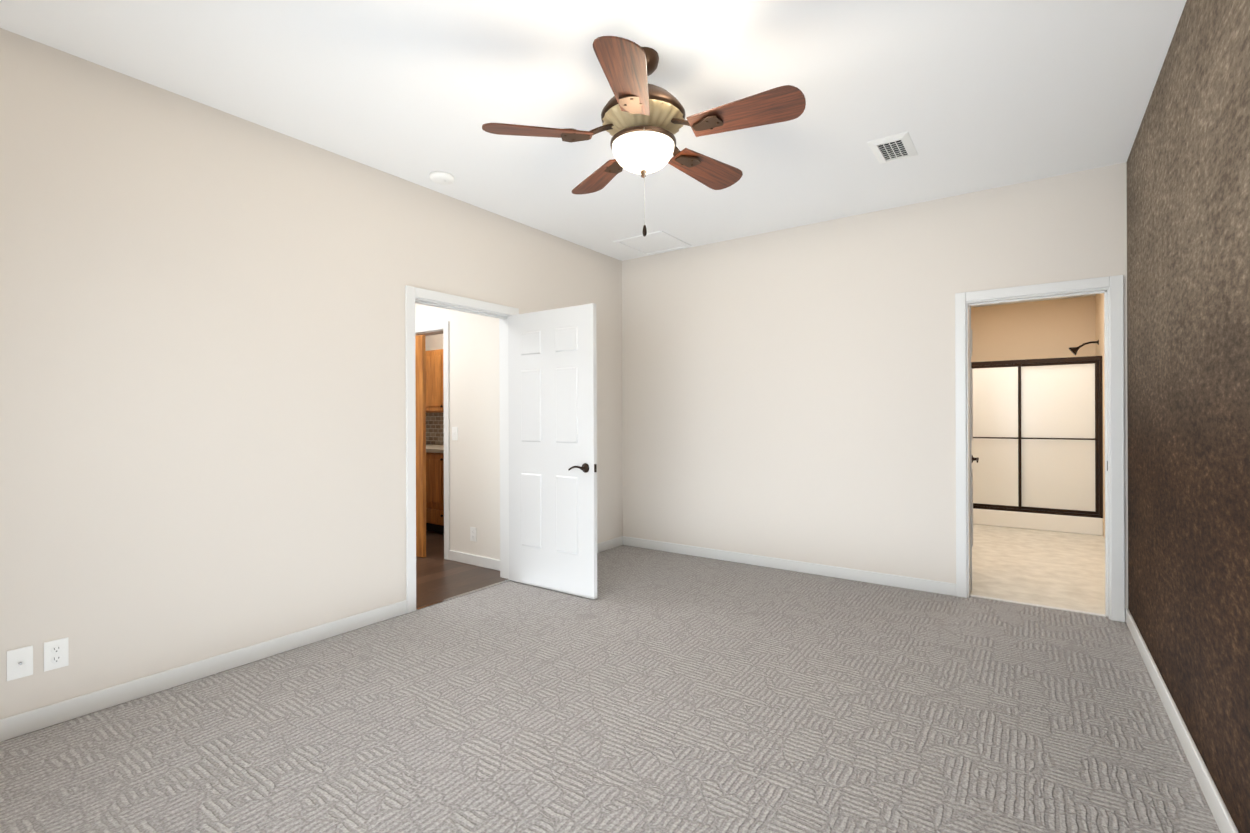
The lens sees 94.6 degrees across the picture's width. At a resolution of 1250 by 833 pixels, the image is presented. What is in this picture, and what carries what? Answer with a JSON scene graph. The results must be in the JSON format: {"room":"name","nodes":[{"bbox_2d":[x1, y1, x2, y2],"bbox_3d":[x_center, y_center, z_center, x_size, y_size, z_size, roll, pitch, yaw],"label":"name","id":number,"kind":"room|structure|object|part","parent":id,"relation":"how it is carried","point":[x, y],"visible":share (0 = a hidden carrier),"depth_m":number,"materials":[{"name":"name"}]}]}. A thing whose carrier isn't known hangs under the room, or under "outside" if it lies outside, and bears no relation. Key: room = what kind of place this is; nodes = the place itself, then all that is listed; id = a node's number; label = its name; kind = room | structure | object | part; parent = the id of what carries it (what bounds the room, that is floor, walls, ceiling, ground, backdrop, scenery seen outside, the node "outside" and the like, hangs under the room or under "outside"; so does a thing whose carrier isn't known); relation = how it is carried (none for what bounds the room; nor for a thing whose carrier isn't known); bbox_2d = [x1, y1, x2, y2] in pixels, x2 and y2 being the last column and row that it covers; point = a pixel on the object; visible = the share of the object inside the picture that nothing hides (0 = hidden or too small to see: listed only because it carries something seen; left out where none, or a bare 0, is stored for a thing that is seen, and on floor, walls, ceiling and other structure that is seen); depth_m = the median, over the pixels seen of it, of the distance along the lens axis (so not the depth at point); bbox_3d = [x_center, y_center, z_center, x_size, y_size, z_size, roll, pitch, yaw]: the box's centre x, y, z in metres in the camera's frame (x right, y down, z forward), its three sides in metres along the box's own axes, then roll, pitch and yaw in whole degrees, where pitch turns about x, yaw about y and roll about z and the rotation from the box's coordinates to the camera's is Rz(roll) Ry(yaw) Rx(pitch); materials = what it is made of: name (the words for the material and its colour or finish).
{"room":"empty bedroom","nodes":[
{"label":"empty bedroom","id":0,"kind":"room"},
{"bbox_2d":[0,28,622,718],"bbox_3d":[-1.519,-0.128,3.589,0.120,2.753,5.240,0,0,35],"label":"wall","id":1,"kind":"structure","parent":0,"point":[202,380],"depth_m":2.76,"materials":[{"name":"beige paint"}]},
{"bbox_2d":[7,645,32,680],"bbox_3d":[-2.371,0.968,2.260,0.016,0.116,0.072,0,0,35],"label":"outlet","id":2,"kind":"object","parent":1,"relation":"attached to","point":[19,662],"visible":1,"depth_m":2.26,"materials":[{"name":"white plastic"}]},
{"bbox_2d":[44,637,68,671],"bbox_3d":[-2.315,0.968,2.347,0.009,0.116,0.072,0,0,35],"label":"outlet","id":3,"kind":"object","parent":1,"relation":"attached to","point":[56,654],"visible":1,"depth_m":2.34,"materials":[{"name":"white plastic"}]},
{"bbox_2d":[0,600,406,741],"bbox_3d":[-2.144,1.208,2.583,0.013,0.085,2.630,0,0,35],"label":"baseboard","id":4,"kind":"structure","parent":1,"relation":"attached to","point":[17,725],"depth_m":2.67,"materials":[{"name":"white wood"}]},
{"bbox_2d":[405,285,518,612],"bbox_3d":[-1.160,0.207,4.095,0.155,2.080,0.980,0,0,35],"label":"door frame","id":5,"kind":"structure","parent":1,"relation":"attached to","point":[411,293],"depth_m":3.85,"materials":[{"name":"white wood"}]},
{"bbox_2d":[508,303,596,598],"bbox_3d":[-0.540,0.237,4.145,0.832,2.000,0.138,0,0,35],"label":"bedroom door","id":6,"kind":"structure","parent":1,"relation":"in","point":[552,383],"depth_m":4.10,"materials":[{"name":"white wood"}]},
{"bbox_2d":[597,536,622,552],"bbox_3d":[-0.418,1.202,5.024,0.013,0.085,1.390,0,0,35],"label":"baseboard","id":7,"kind":"structure","parent":1,"relation":"attached to","point":[609,544],"depth_m":5.40,"materials":[{"name":"white wood"}]},
{"bbox_2d":[425,334,442,350],"bbox_3d":[-1.417,-0.051,6.591,3.180,2.600,0.120,0,0,35],"label":"wall","id":8,"kind":"structure","parent":0,"point":[433,342],"depth_m":7.20,"materials":[{"name":"white paint"}]},
{"bbox_2d":[425,349,443,412],"bbox_3d":[-2.107,-0.409,6.781,0.413,0.720,0.356,0,0,35],"label":"upper cabinet","id":9,"kind":"object","parent":8,"relation":"attached to","point":[434,358],"depth_m":6.62,"materials":[{"name":"brown wood"}]},
{"bbox_2d":[415,303,499,559],"bbox_3d":[-2.156,-0.049,5.546,3.180,2.600,0.120,0,0,35],"label":"wall","id":10,"kind":"structure","parent":0,"point":[474,386],"depth_m":4.85,"materials":[{"name":"white paint"}]},
{"bbox_2d":[415,335,425,557],"bbox_3d":[-2.126,0.264,5.327,0.840,1.966,0.065,0,0,35],"label":"pantry door","id":11,"kind":"structure","parent":10,"relation":"in","point":[420,362],"depth_m":5.10,"materials":[{"name":"brown wood"}]},
{"bbox_2d":[415,321,449,559],"bbox_3d":[-1.992,0.210,5.421,1.210,2.080,0.138,0,0,35],"label":"door frame","id":12,"kind":"structure","parent":10,"relation":"attached to","point":[435,328],"depth_m":5.03,"materials":[{"name":"white wood"}]},
{"bbox_2d":[452,427,457,439],"bbox_3d":[-1.474,0.148,4.979,0.072,0.116,0.018,0,0,35],"label":"light switch","id":13,"kind":"object","parent":10,"relation":"attached to","point":[454,433],"visible":1,"depth_m":4.98,"materials":[{"name":"white plastic"}]},
{"bbox_2d":[470,527,475,541],"bbox_3d":[-1.276,0.991,4.848,0.072,0.116,0.009,0,0,35],"label":"outlet","id":14,"kind":"object","parent":10,"relation":"attached to","point":[472,533],"visible":1,"depth_m":4.84,"materials":[{"name":"white plastic"}]},
{"bbox_2d":[449,550,499,570],"bbox_3d":[-1.210,1.205,4.799,0.780,0.085,0.013,0,0,35],"label":"baseboard","id":15,"kind":"structure","parent":10,"relation":"attached to","point":[481,561],"depth_m":4.82,"materials":[{"name":"white wood"}]},
{"bbox_2d":[416,530,507,607],"bbox_3d":[-2.394,1.282,5.099,3.300,0.060,3.450,0,0,35],"label":"floor","id":16,"kind":"structure","parent":0,"point":[439,577],"depth_m":4.50,"materials":[{"name":"laminate"}]},
{"bbox_2d":[426,453,443,532],"bbox_3d":[-1.856,0.818,6.414,0.413,0.865,0.671,0,0,35],"label":"base cabinet","id":17,"kind":"object","parent":16,"relation":"on","point":[434,461],"depth_m":6.13,"materials":[{"name":"brown wood"}]},
{"bbox_2d":[426,445,443,452],"bbox_3d":[-2.023,0.366,6.529,1.680,0.040,0.675,0,0,35],"label":"countertop","id":18,"kind":"structure","parent":17,"relation":"on","point":[429,448],"depth_m":6.23,"materials":[{"name":"beige stone"}]},
{"bbox_2d":[0,0,1186,260],"bbox_3d":[0.042,-1.561,2.482,3.956,0.100,5.240,0,0,35],"label":"ceiling","id":19,"kind":"structure","parent":0,"point":[968,96],"depth_m":2.62,"materials":[{"name":"white paint"}]},
{"bbox_2d":[429,171,453,184],"bbox_3d":[-1.148,-1.486,3.611,0.148,0.040,0.148,0,0,35],"label":"smoke detector","id":20,"kind":"object","parent":19,"relation":"attached to","point":[442,178],"visible":1,"depth_m":3.57,"materials":[{"name":"white plastic"}]},
{"bbox_2d":[482,36,805,236],"bbox_3d":[0.115,-1.108,2.424,1.250,0.806,1.256,0,0,35],"label":"ceiling fan","id":21,"kind":"object","parent":19,"relation":"hanging from","point":[643,121],"visible":1,"depth_m":2.30,"materials":[{"name":"brown wood"}]},
{"bbox_3d":[0.077,-1.072,2.422,0.262,0.142,0.262,0,0,35],"label":"glass","id":22,"kind":"part","parent":21,"relation":"part of","materials":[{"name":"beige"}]},
{"bbox_3d":[0.076,-0.921,2.261,0.017,0.431,0.017,0,0,35],"label":"chain","id":23,"kind":"part","parent":21,"relation":"part of","materials":[{"name":"silver metal"}]},
{"bbox_2d":[613,230,691,255],"bbox_3d":[0.245,-1.505,5.027,0.490,0.012,0.510,0,0,35],"label":"attic hatch","id":24,"kind":"object","parent":19,"relation":"attached to","point":[661,241],"visible":1,"depth_m":5.02,"materials":[{"name":"white paint"}]},
{"bbox_2d":[867,131,917,163],"bbox_3d":[1.517,-1.509,3.261,0.205,0.015,0.335,0,0,35],"label":"ceiling vent","id":25,"kind":"object","parent":19,"relation":"in","point":[893,148],"visible":1,"depth_m":3.24,"materials":[{"name":"white plastic"}]},
{"bbox_2d":[0,545,1220,832],"bbox_3d":[0.069,1.272,2.506,3.716,0.060,5.060,0,0,35],"label":"floor carpet","id":26,"kind":"object","parent":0,"point":[652,691],"visible":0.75,"depth_m":2.30,"materials":[{"name":"grey carpet"}]},
{"bbox_2d":[622,163,1127,621],"bbox_3d":[1.574,-0.140,4.538,3.836,2.753,0.120,0,0,35],"label":"wall","id":27,"kind":"structure","parent":0,"point":[788,393],"depth_m":4.45,"materials":[{"name":"beige paint"}]},
{"bbox_2d":[623,536,955,595],"bbox_3d":[1.125,1.196,4.776,2.820,0.085,0.013,0,0,35],"label":"baseboard","id":28,"kind":"structure","parent":27,"relation":"attached to","point":[939,587],"depth_m":4.57,"materials":[{"name":"white wood"}]},
{"bbox_2d":[969,306,978,590],"bbox_3d":[2.606,0.225,4.370,0.138,2.000,0.732,0,0,31],"label":"bathroom door","id":29,"kind":"structure","parent":27,"relation":"in","point":[972,458],"depth_m":4.05,"materials":[{"name":"white wood"}]},
{"bbox_2d":[955,275,1124,621],"bbox_3d":[2.674,0.193,3.768,0.880,2.080,0.166,0,0,35],"label":"door frame","id":30,"kind":"structure","parent":27,"relation":"attached to","point":[1115,284],"depth_m":3.54,"materials":[{"name":"white wood"}]},
{"bbox_2d":[971,296,1095,361],"bbox_3d":[4.807,-0.074,7.028,1.680,2.600,0.120,0,0,35],"label":"wall","id":31,"kind":"structure","parent":0,"point":[1055,328],"depth_m":6.89,"materials":[{"name":"beige paint"}]},
{"bbox_2d":[971,294,1095,307],"bbox_3d":[3.711,-1.421,5.485,1.680,0.100,3.900,0,0,35],"label":"ceiling","id":32,"kind":"structure","parent":0,"point":[1034,300],"depth_m":6.83,"materials":[{"name":"white paint"}]},
{"bbox_2d":[970,524,1104,613],"bbox_3d":[3.704,1.260,5.460,1.680,0.060,3.960,0,0,35],"label":"floor","id":33,"kind":"structure","parent":0,"point":[1056,569],"depth_m":4.70,"materials":[{"name":"beige tile"}]},
{"bbox_2d":[971,340,1102,535],"bbox_3d":[4.537,0.198,6.645,1.440,2.058,0.818,0,0,35],"label":"shower enclosure","id":34,"kind":"object","parent":33,"relation":"on","point":[1037,445],"visible":0.71,"depth_m":6.25,"materials":[{"name":"beige glass"}]},
{"bbox_2d":[1095,293,1104,537],"bbox_3d":[4.318,-0.073,4.986,0.120,2.600,3.780,0,0,35],"label":"wall","id":35,"kind":"structure","parent":0,"point":[1099,315],"depth_m":5.92,"materials":[{"name":"beige paint"}]},
{"bbox_2d":[1126,0,1249,832],"bbox_3d":[1.578,-0.140,1.326,0.120,2.753,5.120,0,0,35],"label":"wall","id":36,"kind":"structure","parent":0,"point":[1188,288],"depth_m":1.99,"materials":[{"name":"brown paint"}]},
{"bbox_2d":[1125,608,1238,832],"bbox_3d":[1.564,1.194,1.413,0.013,0.085,5.000,0,0,35],"label":"baseboard","id":37,"kind":"structure","parent":36,"relation":"attached to","point":[1218,809],"depth_m":2.09,"materials":[{"name":"white wood"}]}
]}

